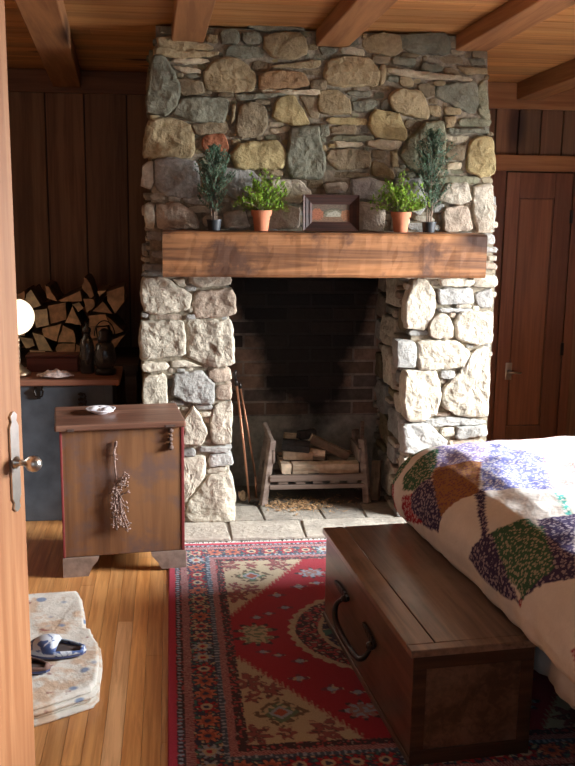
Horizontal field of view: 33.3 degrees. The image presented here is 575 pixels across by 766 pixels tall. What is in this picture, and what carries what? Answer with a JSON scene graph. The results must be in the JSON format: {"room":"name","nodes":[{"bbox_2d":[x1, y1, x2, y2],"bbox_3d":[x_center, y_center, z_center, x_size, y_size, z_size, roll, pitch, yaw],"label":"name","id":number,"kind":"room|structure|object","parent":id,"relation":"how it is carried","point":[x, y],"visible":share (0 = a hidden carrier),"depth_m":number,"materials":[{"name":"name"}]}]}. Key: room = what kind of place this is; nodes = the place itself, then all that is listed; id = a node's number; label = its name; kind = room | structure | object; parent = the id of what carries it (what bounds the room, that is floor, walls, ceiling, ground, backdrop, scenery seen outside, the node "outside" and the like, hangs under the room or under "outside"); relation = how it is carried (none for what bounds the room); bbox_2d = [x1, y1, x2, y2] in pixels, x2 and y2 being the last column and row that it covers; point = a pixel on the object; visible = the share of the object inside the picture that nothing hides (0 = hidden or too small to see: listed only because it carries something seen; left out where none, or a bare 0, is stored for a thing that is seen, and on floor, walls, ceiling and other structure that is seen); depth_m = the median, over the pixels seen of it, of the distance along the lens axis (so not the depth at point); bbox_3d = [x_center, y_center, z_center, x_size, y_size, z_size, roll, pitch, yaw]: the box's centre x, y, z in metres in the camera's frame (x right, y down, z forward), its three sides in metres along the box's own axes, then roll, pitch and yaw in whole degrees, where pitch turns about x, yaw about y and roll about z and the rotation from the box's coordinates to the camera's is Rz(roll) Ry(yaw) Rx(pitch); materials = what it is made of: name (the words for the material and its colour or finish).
{"room":"traditional dwelling","nodes":[
{"label":"traditional dwelling","id":0,"kind":"room"},
{"bbox_2d":[26,520,238,765],"bbox_3d":[0.269,1.163,2.483,4.705,0.030,7.474,-1,11,-7],"label":"floor","id":1,"kind":"structure","parent":0,"point":[125,607],"depth_m":3.38,"materials":[{"name":"brown wood"}]},
{"bbox_2d":[0,0,41,765],"bbox_3d":[-0.659,0.237,1.675,0.105,2.048,0.820,4,11,14],"label":"door","id":2,"kind":"structure","parent":1,"relation":"on","point":[17,741],"depth_m":2.02,"materials":[{"name":"brown wood"}]},
{"bbox_2d":[29,591,102,726],"bbox_3d":[-0.922,0.934,3.319,0.578,0.063,0.934,-1,11,-7],"label":"folded cloth","id":3,"kind":"object","parent":1,"relation":"on","point":[71,686],"visible":0.66,"depth_m":3.18,"materials":[{"name":"fabric"}]},
{"bbox_2d":[31,657,50,673],"bbox_3d":[-0.873,0.905,3.137,0.206,0.059,0.082,2,11,8],"label":"slipper","id":4,"kind":"object","parent":3,"relation":"on","point":[38,665],"visible":0.3,"depth_m":3.13,"materials":[{"name":"blue fabric"}]},
{"bbox_2d":[31,633,86,658],"bbox_3d":[-0.791,0.882,3.250,0.221,0.059,0.112,1,11,1],"label":"slipper","id":5,"kind":"object","parent":3,"relation":"on","point":[51,645],"visible":0.8,"depth_m":3.22,"materials":[{"name":"white fabric"}]},
{"bbox_2d":[20,366,122,520],"bbox_3d":[-1.363,0.303,4.816,1.060,0.714,0.370,-1,11,-7],"label":"cabinet","id":6,"kind":"object","parent":1,"relation":"on","point":[40,396],"visible":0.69,"depth_m":4.66,"materials":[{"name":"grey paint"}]},
{"bbox_2d":[16,294,34,376],"bbox_3d":[-1.313,-0.237,4.654,0.176,0.408,0.176,-1,11,-7],"label":"table lamp","id":7,"kind":"object","parent":6,"relation":"on","point":[25,313],"visible":0.38,"depth_m":4.60,"materials":[{"name":"gold metal"}]},
{"bbox_2d":[25,352,79,371],"bbox_3d":[-1.177,-0.106,4.830,0.260,0.086,0.108,-1,11,-7],"label":"wooden box","id":8,"kind":"object","parent":6,"relation":"on","point":[36,361],"visible":0.87,"depth_m":4.78,"materials":[{"name":"red wood"}]},
{"bbox_2d":[37,368,73,377],"bbox_3d":[-1.124,-0.050,4.642,0.182,0.040,0.088,-1,11,-7],"label":"lace cloth","id":9,"kind":"object","parent":6,"relation":"on","point":[56,373],"visible":1,"depth_m":4.62,"materials":[{"name":"white fabric"}]},
{"bbox_2d":[80,322,94,373],"bbox_3d":[-0.994,-0.176,4.761,0.072,0.255,0.072,-1,11,-7],"label":"bottle","id":10,"kind":"object","parent":6,"relation":"on","point":[87,364],"visible":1,"depth_m":4.74,"materials":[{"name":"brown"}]},
{"bbox_2d":[94,320,116,375],"bbox_3d":[-0.902,-0.177,4.742,0.110,0.268,0.110,-1,11,-7],"label":"lantern","id":11,"kind":"object","parent":6,"relation":"on","point":[104,353],"visible":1,"depth_m":4.71,"materials":[{"name":"black metal"}]},
{"bbox_2d":[20,347,139,404],"bbox_3d":[-1.262,0.187,5.478,0.840,0.690,0.600,-1,11,-7],"label":"bench","id":12,"kind":"object","parent":1,"relation":"on","point":[128,358],"visible":0.26,"depth_m":5.24,"materials":[{"name":"brown wood"}]},
{"bbox_2d":[30,344,51,351],"bbox_3d":[-1.379,-0.192,5.407,0.094,0.049,0.386,-1,11,-7],"label":"log","id":13,"kind":"object","parent":12,"relation":"on","point":[34,348],"visible":0.18,"depth_m":5.25,"materials":[{"name":"brown wood"}]},
{"bbox_2d":[20,329,35,347],"bbox_3d":[-1.446,-0.254,5.412,0.085,0.066,0.335,-1,11,-7],"label":"log","id":14,"kind":"object","parent":13,"relation":"on","point":[28,340],"visible":0.6,"depth_m":5.25,"materials":[{"name":"brown wood"}]},
{"bbox_2d":[22,326,33,335],"bbox_3d":[-1.482,-0.308,5.399,0.063,0.053,0.332,-1,11,-7],"label":"log","id":15,"kind":"object","parent":14,"relation":"on","point":[32,327],"visible":0.18,"depth_m":5.37,"materials":[{"name":"brown wood"}]},
{"bbox_3d":[-1.509,-0.230,5.399,0.050,0.044,0.354,-1,11,-7],"label":"log","id":16,"kind":"object","parent":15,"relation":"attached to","visible":0},
{"bbox_3d":[-1.536,-0.320,5.385,0.049,0.086,0.340,-1,11,-7],"label":"log","id":17,"kind":"object","parent":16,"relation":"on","visible":0},
{"bbox_3d":[-1.499,-0.418,5.352,0.081,0.091,0.375,-1,11,-7],"label":"log","id":18,"kind":"object","parent":17,"relation":"on","visible":0},
{"bbox_2d":[17,285,34,300],"bbox_3d":[-1.457,-0.500,5.340,0.054,0.062,0.378,-1,11,-7],"label":"log","id":19,"kind":"object","parent":18,"relation":"on","point":[22,295],"visible":0.51,"depth_m":5.18,"materials":[{"name":"brown wood"}]},
{"bbox_2d":[32,326,58,350],"bbox_3d":[-1.355,-0.260,5.400,0.106,0.109,0.377,-1,11,-7],"label":"log","id":20,"kind":"object","parent":13,"relation":"on","point":[43,343],"visible":0.68,"depth_m":5.23,"materials":[{"name":"brown wood"}]},
{"bbox_2d":[33,302,50,327],"bbox_3d":[-1.362,-0.384,5.382,0.097,0.108,0.363,-1,11,-7],"label":"log","id":21,"kind":"object","parent":20,"relation":"on","point":[42,318],"visible":0.68,"depth_m":5.21,"materials":[{"name":"brown wood"}]},
{"bbox_2d":[25,284,47,307],"bbox_3d":[-1.399,-0.488,5.359,0.087,0.104,0.360,-1,11,-7],"label":"log","id":22,"kind":"object","parent":21,"relation":"on","point":[36,296],"visible":0.91,"depth_m":5.22,"materials":[{"name":"brown wood"}]},
{"bbox_2d":[56,334,80,351],"bbox_3d":[-1.237,-0.217,5.435,0.110,0.071,0.354,-1,11,-7],"label":"log","id":23,"kind":"object","parent":12,"relation":"on","point":[62,346],"visible":0.5,"depth_m":5.26,"materials":[{"name":"brown wood"}]},
{"bbox_2d":[42,319,66,340],"bbox_3d":[-1.304,-0.309,5.400,0.108,0.099,0.371,-1,11,-7],"label":"log","id":24,"kind":"object","parent":23,"relation":"on","point":[52,331],"visible":0.69,"depth_m":5.22,"materials":[{"name":"brown wood"}]},
{"bbox_2d":[48,298,72,323],"bbox_3d":[-1.276,-0.413,5.396,0.103,0.118,0.345,-1,11,-7],"label":"log","id":25,"kind":"object","parent":24,"relation":"on","point":[59,311],"visible":0.76,"depth_m":5.23,"materials":[{"name":"brown wood"}]},
{"bbox_2d":[45,280,63,300],"bbox_3d":[-1.303,-0.519,5.373,0.065,0.089,0.343,-1,11,-7],"label":"log","id":26,"kind":"object","parent":25,"relation":"on","point":[53,291],"visible":1,"depth_m":5.30,"materials":[{"name":"brown wood"}]},
{"bbox_2d":[59,286,86,301],"bbox_3d":[-1.193,-0.504,5.365,0.129,0.060,0.391,-1,11,-7],"label":"log","id":27,"kind":"object","parent":25,"relation":"on","point":[77,294],"visible":0.86,"depth_m":5.18,"materials":[{"name":"brown wood"}]},
{"bbox_2d":[58,323,80,342],"bbox_3d":[-1.227,-0.302,5.415,0.096,0.098,0.363,-1,11,-7],"label":"log","id":28,"kind":"object","parent":23,"relation":"on","point":[70,332],"visible":0.84,"depth_m":5.25,"materials":[{"name":"brown wood"}]},
{"bbox_2d":[65,306,86,324],"bbox_3d":[-1.193,-0.402,5.411,0.092,0.108,0.340,-1,11,-7],"label":"log","id":29,"kind":"object","parent":28,"relation":"on","point":[75,317],"visible":0.84,"depth_m":5.26,"materials":[{"name":"brown wood"}]},
{"bbox_2d":[72,300,84,311],"bbox_3d":[-1.165,-0.446,5.403,0.066,0.054,0.345,-1,11,-7],"label":"log","id":30,"kind":"object","parent":29,"relation":"on","point":[79,305],"visible":0.63,"depth_m":5.24,"materials":[{"name":"brown wood"}]},
{"bbox_2d":[76,335,82,351],"bbox_3d":[-1.171,-0.212,5.444,0.041,0.075,0.354,-1,11,-7],"label":"log","id":31,"kind":"object","parent":12,"relation":"on","point":[79,340],"visible":0.3,"depth_m":5.27,"materials":[{"name":"brown wood"}]},
{"bbox_2d":[92,338,97,350],"bbox_3d":[-1.101,-0.220,5.431,0.087,0.100,0.393,-1,11,-7],"label":"log","id":32,"kind":"object","parent":12,"relation":"on","point":[95,341],"visible":0.05,"depth_m":5.24,"materials":[{"name":"brown wood"}]},
{"bbox_2d":[83,319,97,337],"bbox_3d":[-1.107,-0.309,5.448,0.082,0.081,0.325,-1,11,-7],"label":"log","id":33,"kind":"object","parent":32,"relation":"on","point":[87,320],"visible":0.3,"depth_m":5.30,"materials":[{"name":"brown wood"}]},
{"bbox_3d":[-1.032,-0.210,5.461,0.060,0.098,0.356,-1,11,-7],"label":"log","id":34,"kind":"object","parent":12,"relation":"on","visible":0},
{"bbox_2d":[97,325,112,336],"bbox_3d":[-1.029,-0.300,5.436,0.077,0.086,0.371,-1,11,-7],"label":"log","id":35,"kind":"object","parent":34,"relation":"on","point":[99,328],"visible":0.26,"depth_m":5.27,"materials":[{"name":"brown wood"}]},
{"bbox_2d":[89,308,109,325],"bbox_3d":[-1.048,-0.377,5.414,0.118,0.067,0.379,-1,11,-7],"label":"log","id":36,"kind":"object","parent":35,"relation":"on","point":[94,317],"visible":0.65,"depth_m":5.23,"materials":[{"name":"brown wood"}]},
{"bbox_2d":[83,292,99,311],"bbox_3d":[-1.100,-0.454,5.391,0.065,0.080,0.381,-1,11,-7],"label":"log","id":37,"kind":"object","parent":36,"relation":"on","point":[90,303],"visible":0.82,"depth_m":5.21,"materials":[{"name":"brown wood"}]},
{"bbox_2d":[82,273,97,297],"bbox_3d":[-1.110,-0.551,5.399,0.066,0.113,0.326,-1,11,-7],"label":"log","id":38,"kind":"object","parent":37,"relation":"on","point":[89,286],"visible":0.99,"depth_m":5.25,"materials":[{"name":"brown wood"}]},
{"bbox_2d":[93,295,113,313],"bbox_3d":[-1.034,-0.445,5.417,0.110,0.070,0.349,-1,11,-7],"label":"log","id":39,"kind":"object","parent":36,"relation":"on","point":[103,306],"visible":0.82,"depth_m":5.26,"materials":[{"name":"brown wood"}]},
{"bbox_2d":[98,284,109,295],"bbox_3d":[-1.030,-0.521,5.394,0.053,0.035,0.366,-1,11,-7],"label":"log","id":40,"kind":"object","parent":39,"relation":"on","point":[103,288],"visible":1,"depth_m":5.29,"materials":[{"name":"brown wood"}]},
{"bbox_2d":[111,325,128,347],"bbox_3d":[-0.965,-0.253,5.446,0.113,0.099,0.385,-1,11,-7],"label":"log","id":41,"kind":"object","parent":34,"relation":"on","point":[116,339],"visible":0.5,"depth_m":5.28,"materials":[{"name":"brown wood"}]},
{"bbox_2d":[107,312,125,333],"bbox_3d":[-0.967,-0.351,5.441,0.092,0.100,0.354,-1,11,-7],"label":"log","id":42,"kind":"object","parent":41,"relation":"on","point":[117,322],"visible":0.89,"depth_m":5.34,"materials":[{"name":"brown wood"}]},
{"bbox_2d":[107,281,126,312],"bbox_3d":[-0.962,-0.486,5.426,0.102,0.154,0.334,-1,11,-7],"label":"log","id":43,"kind":"object","parent":42,"relation":"on","point":[116,294],"visible":1,"depth_m":5.27,"materials":[{"name":"brown wood"}]},
{"bbox_2d":[54,403,185,577],"bbox_3d":[-0.733,0.458,4.202,0.537,0.663,0.369,-2,11,-13],"label":"wooden cabinet","id":44,"kind":"object","parent":1,"relation":"on","point":[149,438],"visible":1,"depth_m":4.05,"materials":[{"name":"brown wood"}]},
{"bbox_2d":[85,405,114,414],"bbox_3d":[-0.806,0.119,4.142,0.128,0.022,0.128,-1,11,-7],"label":"dish","id":45,"kind":"object","parent":44,"relation":"on","point":[112,407],"visible":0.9,"depth_m":4.11,"materials":[{"name":"white ceramic"}]},
{"bbox_2d":[89,406,100,411],"bbox_3d":[-0.833,0.110,4.144,0.057,0.020,0.046,-1,11,-7],"label":"seashell","id":46,"kind":"object","parent":45,"relation":"in","point":[92,408],"visible":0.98,"depth_m":4.13,"materials":[{"name":"white"}]},
{"bbox_2d":[100,407,112,411],"bbox_3d":[-0.779,0.112,4.136,0.057,0.020,0.046,-1,11,-7],"label":"seashell","id":47,"kind":"object","parent":45,"relation":"in","point":[102,408],"visible":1,"depth_m":4.12,"materials":[{"name":"white"}]},
{"bbox_2d":[110,441,130,531],"bbox_3d":[-0.701,0.436,4.019,0.090,0.399,0.030,-2,11,-13],"label":"dried flower spray","id":48,"kind":"object","parent":44,"relation":"hanging from","point":[115,507],"visible":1,"depth_m":4.02,"materials":[{"name":"beige plant"}]},
{"bbox_2d":[138,26,497,543],"bbox_3d":[0.120,-0.555,5.063,1.772,2.363,1.532,-1,11,-7],"label":"stone fireplace","id":49,"kind":"object","parent":1,"relation":"on","point":[327,332],"visible":0.84,"depth_m":4.50,"materials":[{"name":"stone"}]},
{"bbox_2d":[192,143,235,230],"bbox_3d":[-0.332,-0.878,4.289,0.197,0.388,0.148,2,11,8],"label":"potted plant","id":50,"kind":"object","parent":49,"relation":"on","point":[211,196],"visible":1,"depth_m":4.27,"materials":[{"name":"green plant"}]},
{"bbox_2d":[238,490,247,500],"bbox_3d":[-0.231,0.587,5.016,0.053,0.063,0.051,-1,11,-7],"label":"loose stone","id":51,"kind":"object","parent":49,"relation":"on","point":[242,495],"visible":1,"depth_m":5.00,"materials":[{"name":"brown stone"}]},
{"bbox_2d":[233,370,259,504],"bbox_3d":[-0.209,0.282,4.914,0.146,0.704,0.044,2,11,5],"label":"tool","id":52,"kind":"object","parent":49,"relation":"on","point":[235,371],"visible":1,"depth_m":4.92,"materials":[{"name":"orange metal"}]},
{"bbox_2d":[239,382,256,497],"bbox_3d":[-0.205,0.302,4.988,0.108,0.628,0.015,-5,12,-26],"label":"tongs","id":53,"kind":"object","parent":49,"relation":"on","point":[240,385],"visible":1,"depth_m":4.99,"materials":[{"name":"orange metal"}]},
{"bbox_2d":[233,168,290,230],"bbox_3d":[-0.117,-0.825,4.311,0.270,0.280,0.238,1,11,0],"label":"potted plant","id":54,"kind":"object","parent":49,"relation":"on","point":[261,217],"visible":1,"depth_m":4.31,"materials":[{"name":"green plant"}]},
{"bbox_2d":[257,493,357,514],"bbox_3d":[0.116,0.623,4.983,0.541,0.014,0.362,-1,11,-7],"label":"litter","id":55,"kind":"object","parent":49,"relation":"on","point":[305,503],"visible":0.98,"depth_m":4.96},
{"bbox_2d":[257,421,370,505],"bbox_3d":[0.134,0.406,5.068,0.587,0.412,0.275,-1,11,-7],"label":"grate","id":56,"kind":"object","parent":49,"relation":"on","point":[358,443],"visible":0.9,"depth_m":4.97,"materials":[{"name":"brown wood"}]},
{"bbox_2d":[277,455,291,473],"bbox_3d":[-0.018,0.428,5.049,0.056,0.054,0.185,-1,11,-7],"label":"log","id":57,"kind":"object","parent":56,"relation":"on","point":[285,466],"visible":0.89,"depth_m":4.96,"materials":[{"name":"brown wood"}]},
{"bbox_2d":[277,450,352,464],"bbox_3d":[0.153,0.403,5.163,0.411,0.062,0.076,-1,11,-7],"label":"log","id":58,"kind":"object","parent":56,"relation":"on","point":[327,453],"visible":0.09,"depth_m":5.14,"materials":[{"name":"brown wood"}]},
{"bbox_2d":[283,432,299,439],"bbox_3d":[0.023,0.286,5.145,0.085,0.046,0.045,-1,11,-10],"label":"log","id":59,"kind":"object","parent":58,"relation":"on","point":[287,435],"visible":0.75,"depth_m":5.12,"materials":[{"name":"brown wood"}]},
{"bbox_2d":[291,460,358,473],"bbox_3d":[0.195,0.438,5.022,0.351,0.061,0.075,-1,11,-9],"label":"log","id":60,"kind":"object","parent":56,"relation":"on","point":[332,466],"visible":0.98,"depth_m":5.00,"materials":[{"name":"brown wood"}]},
{"bbox_2d":[282,450,312,459],"bbox_3d":[0.053,0.375,5.050,0.157,0.056,0.067,-1,11,-7],"label":"log","id":61,"kind":"object","parent":60,"relation":"on","point":[287,455],"visible":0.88,"depth_m":5.02,"materials":[{"name":"brown wood"}]},
{"bbox_2d":[282,438,309,452],"bbox_3d":[0.045,0.327,5.045,0.147,0.067,0.083,2,11,5],"label":"log","id":62,"kind":"object","parent":61,"relation":"on","point":[293,445],"visible":1,"depth_m":5.01,"materials":[{"name":"brown wood"}]},
{"bbox_2d":[296,428,316,439],"bbox_3d":[0.102,0.271,5.114,0.097,0.051,0.061,-4,12,-24],"label":"log","id":63,"kind":"object","parent":62,"relation":"on","point":[301,434],"visible":0.91,"depth_m":5.09,"materials":[{"name":"brown wood"}]},
{"bbox_2d":[310,447,325,460],"bbox_3d":[0.158,0.376,5.076,0.087,0.068,0.076,1,11,3],"label":"log","id":64,"kind":"object","parent":60,"relation":"on","point":[318,453],"visible":0.94,"depth_m":5.05,"materials":[{"name":"brown wood"}]},
{"bbox_2d":[327,455,355,460],"bbox_3d":[0.289,0.416,5.120,0.150,0.057,0.048,-1,11,-9],"label":"log","id":65,"kind":"object","parent":56,"relation":"on","point":[351,457],"visible":0.36,"depth_m":5.10,"materials":[{"name":"brown wood"}]},
{"bbox_2d":[308,433,350,459],"bbox_3d":[0.221,0.337,5.083,0.222,0.141,0.072,1,11,-1],"label":"log","id":66,"kind":"object","parent":65,"relation":"on","point":[342,453],"visible":1,"depth_m":5.05,"materials":[{"name":"brown wood"}]},
{"bbox_2d":[303,194,358,231],"bbox_3d":[0.197,-0.770,4.355,0.256,0.164,0.045,-1,11,-7],"label":"framed picture","id":67,"kind":"object","parent":49,"relation":"on","point":[320,212],"visible":1,"depth_m":4.35,"materials":[{"name":"brown wood"}]},
{"bbox_2d":[312,204,349,221],"bbox_3d":[0.197,-0.771,4.359,0.176,0.082,0.009,-1,11,-7],"label":"painting","id":68,"kind":"object","parent":67,"relation":"attached to","point":[320,212],"depth_m":4.36},
{"bbox_2d":[370,460,381,499],"bbox_3d":[0.464,0.512,5.056,0.055,0.212,0.103,3,11,10],"label":"log","id":69,"kind":"object","parent":49,"relation":"on","point":[375,484],"visible":0.98,"depth_m":5.04,"materials":[{"name":"brown wood"}]},
{"bbox_2d":[370,170,430,231],"bbox_3d":[0.528,-0.831,4.391,0.314,0.278,0.223,-1,11,-7],"label":"potted plant","id":70,"kind":"object","parent":49,"relation":"on","point":[402,209],"visible":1,"depth_m":4.38,"materials":[{"name":"green plant"}]},
{"bbox_2d":[406,128,457,231],"bbox_3d":[0.666,-0.931,4.410,0.213,0.472,0.165,-2,11,-14],"label":"potted plant","id":71,"kind":"object","parent":49,"relation":"on","point":[430,171],"visible":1,"depth_m":4.39,"materials":[{"name":"green plant"}]},
{"bbox_2d":[168,538,574,765],"bbox_3d":[0.417,0.921,3.619,1.740,0.009,1.939,-1,11,-7],"label":"oriental rug","id":72,"kind":"object","parent":1,"relation":"on","point":[258,675],"visible":0.34,"depth_m":3.22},
{"bbox_2d":[323,523,536,765],"bbox_3d":[0.408,0.815,3.215,0.433,0.357,1.018,-2,11,-12],"label":"chest","id":73,"kind":"object","parent":72,"relation":"on","point":[445,670],"visible":0.96,"depth_m":2.82,"materials":[{"name":"brown wood"}]},
{"bbox_2d":[534,647,574,709],"bbox_3d":[1.446,0.759,2.989,1.444,0.600,2.180,-2,11,-12],"label":"bed","id":74,"kind":"object","parent":1,"relation":"on","point":[564,688],"visible":0.06,"depth_m":2.76,"materials":[{"name":"brown wood"}]},
{"bbox_2d":[392,436,574,683],"bbox_3d":[1.488,0.550,2.848,1.753,0.344,2.534,-2,11,-12],"label":"patchwork quilt","id":75,"kind":"object","parent":74,"relation":"on","point":[501,512],"visible":1,"depth_m":3.07,"materials":[{"name":"fabric"}]},
{"bbox_2d":[4,0,574,82],"bbox_3d":[0.211,-1.341,2.532,4.848,0.327,6.594,-1,11,-7],"label":"ceiling","id":76,"kind":"structure","parent":0,"point":[108,35],"depth_m":4.26,"materials":[{"name":"brown wood"}]},
{"bbox_2d":[15,0,80,87],"bbox_3d":[-0.717,-1.258,2.369,0.155,0.381,6.285,-1,11,-10],"label":"rafter","id":77,"kind":"object","parent":76,"relation":"attached to","point":[46,22],"visible":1,"depth_m":4.12,"materials":[{"name":"brown wood"}]},
{"bbox_2d":[171,0,215,42],"bbox_3d":[-0.088,-1.183,1.824,0.145,0.300,5.034,-1,11,-8],"label":"rafter","id":78,"kind":"object","parent":76,"relation":"attached to","point":[190,18],"visible":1,"depth_m":3.84,"materials":[{"name":"brown wood"}]},
{"bbox_2d":[316,0,397,46],"bbox_3d":[0.567,-1.190,1.903,0.150,0.300,5.036,-1,11,-8],"label":"rafter","id":79,"kind":"object","parent":76,"relation":"attached to","point":[349,19],"visible":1,"depth_m":3.88,"materials":[{"name":"brown wood"}]},
{"bbox_2d":[455,0,574,50],"bbox_3d":[1.222,-1.196,1.982,0.150,0.300,5.037,-1,11,-9],"label":"rafter","id":80,"kind":"object","parent":76,"relation":"attached to","point":[512,18],"visible":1,"depth_m":3.90,"materials":[{"name":"brown wood"}]},
{"bbox_2d":[517,59,574,99],"bbox_3d":[1.893,-1.283,2.683,0.150,0.381,6.275,-1,11,-8],"label":"rafter","id":81,"kind":"object","parent":76,"relation":"attached to","point":[561,78],"visible":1,"depth_m":5.36,"materials":[{"name":"brown wood"}]},
{"bbox_2d":[8,92,574,435],"bbox_3d":[-0.180,-0.748,5.826,4.850,2.480,0.080,-1,11,-7],"label":"wall","id":82,"kind":"structure","parent":0,"point":[77,160],"depth_m":5.61,"materials":[{"name":"brown wood"}]},
{"bbox_2d":[7,68,574,110],"bbox_3d":[-0.161,-1.711,5.591,4.650,0.150,0.050,-1,11,-7],"label":"trim","id":83,"kind":"structure","parent":82,"relation":"attached to","point":[501,95],"depth_m":5.47,"materials":[{"name":"brown wood"}]},
{"bbox_2d":[486,171,574,441],"bbox_3d":[1.523,-0.432,6.052,0.580,1.760,0.037,-1,11,-7],"label":"trim","id":84,"kind":"structure","parent":82,"relation":"attached to","point":[499,178],"depth_m":6.04,"materials":[{"name":"brown wood"}]},
{"bbox_2d":[491,172,573,440],"bbox_3d":[1.544,-0.430,6.034,0.432,1.742,0.089,-1,11,-7],"label":"door","id":85,"kind":"structure","parent":82,"relation":"in","point":[538,214],"depth_m":6.03,"materials":[{"name":"brown wood"}]},
{"bbox_2d":[495,155,574,171],"bbox_3d":[1.373,-1.340,5.850,1.550,0.095,0.055,-1,11,-7],"label":"trim","id":86,"kind":"structure","parent":82,"relation":"attached to","point":[533,163],"depth_m":5.84,"materials":[{"name":"brown wood"}]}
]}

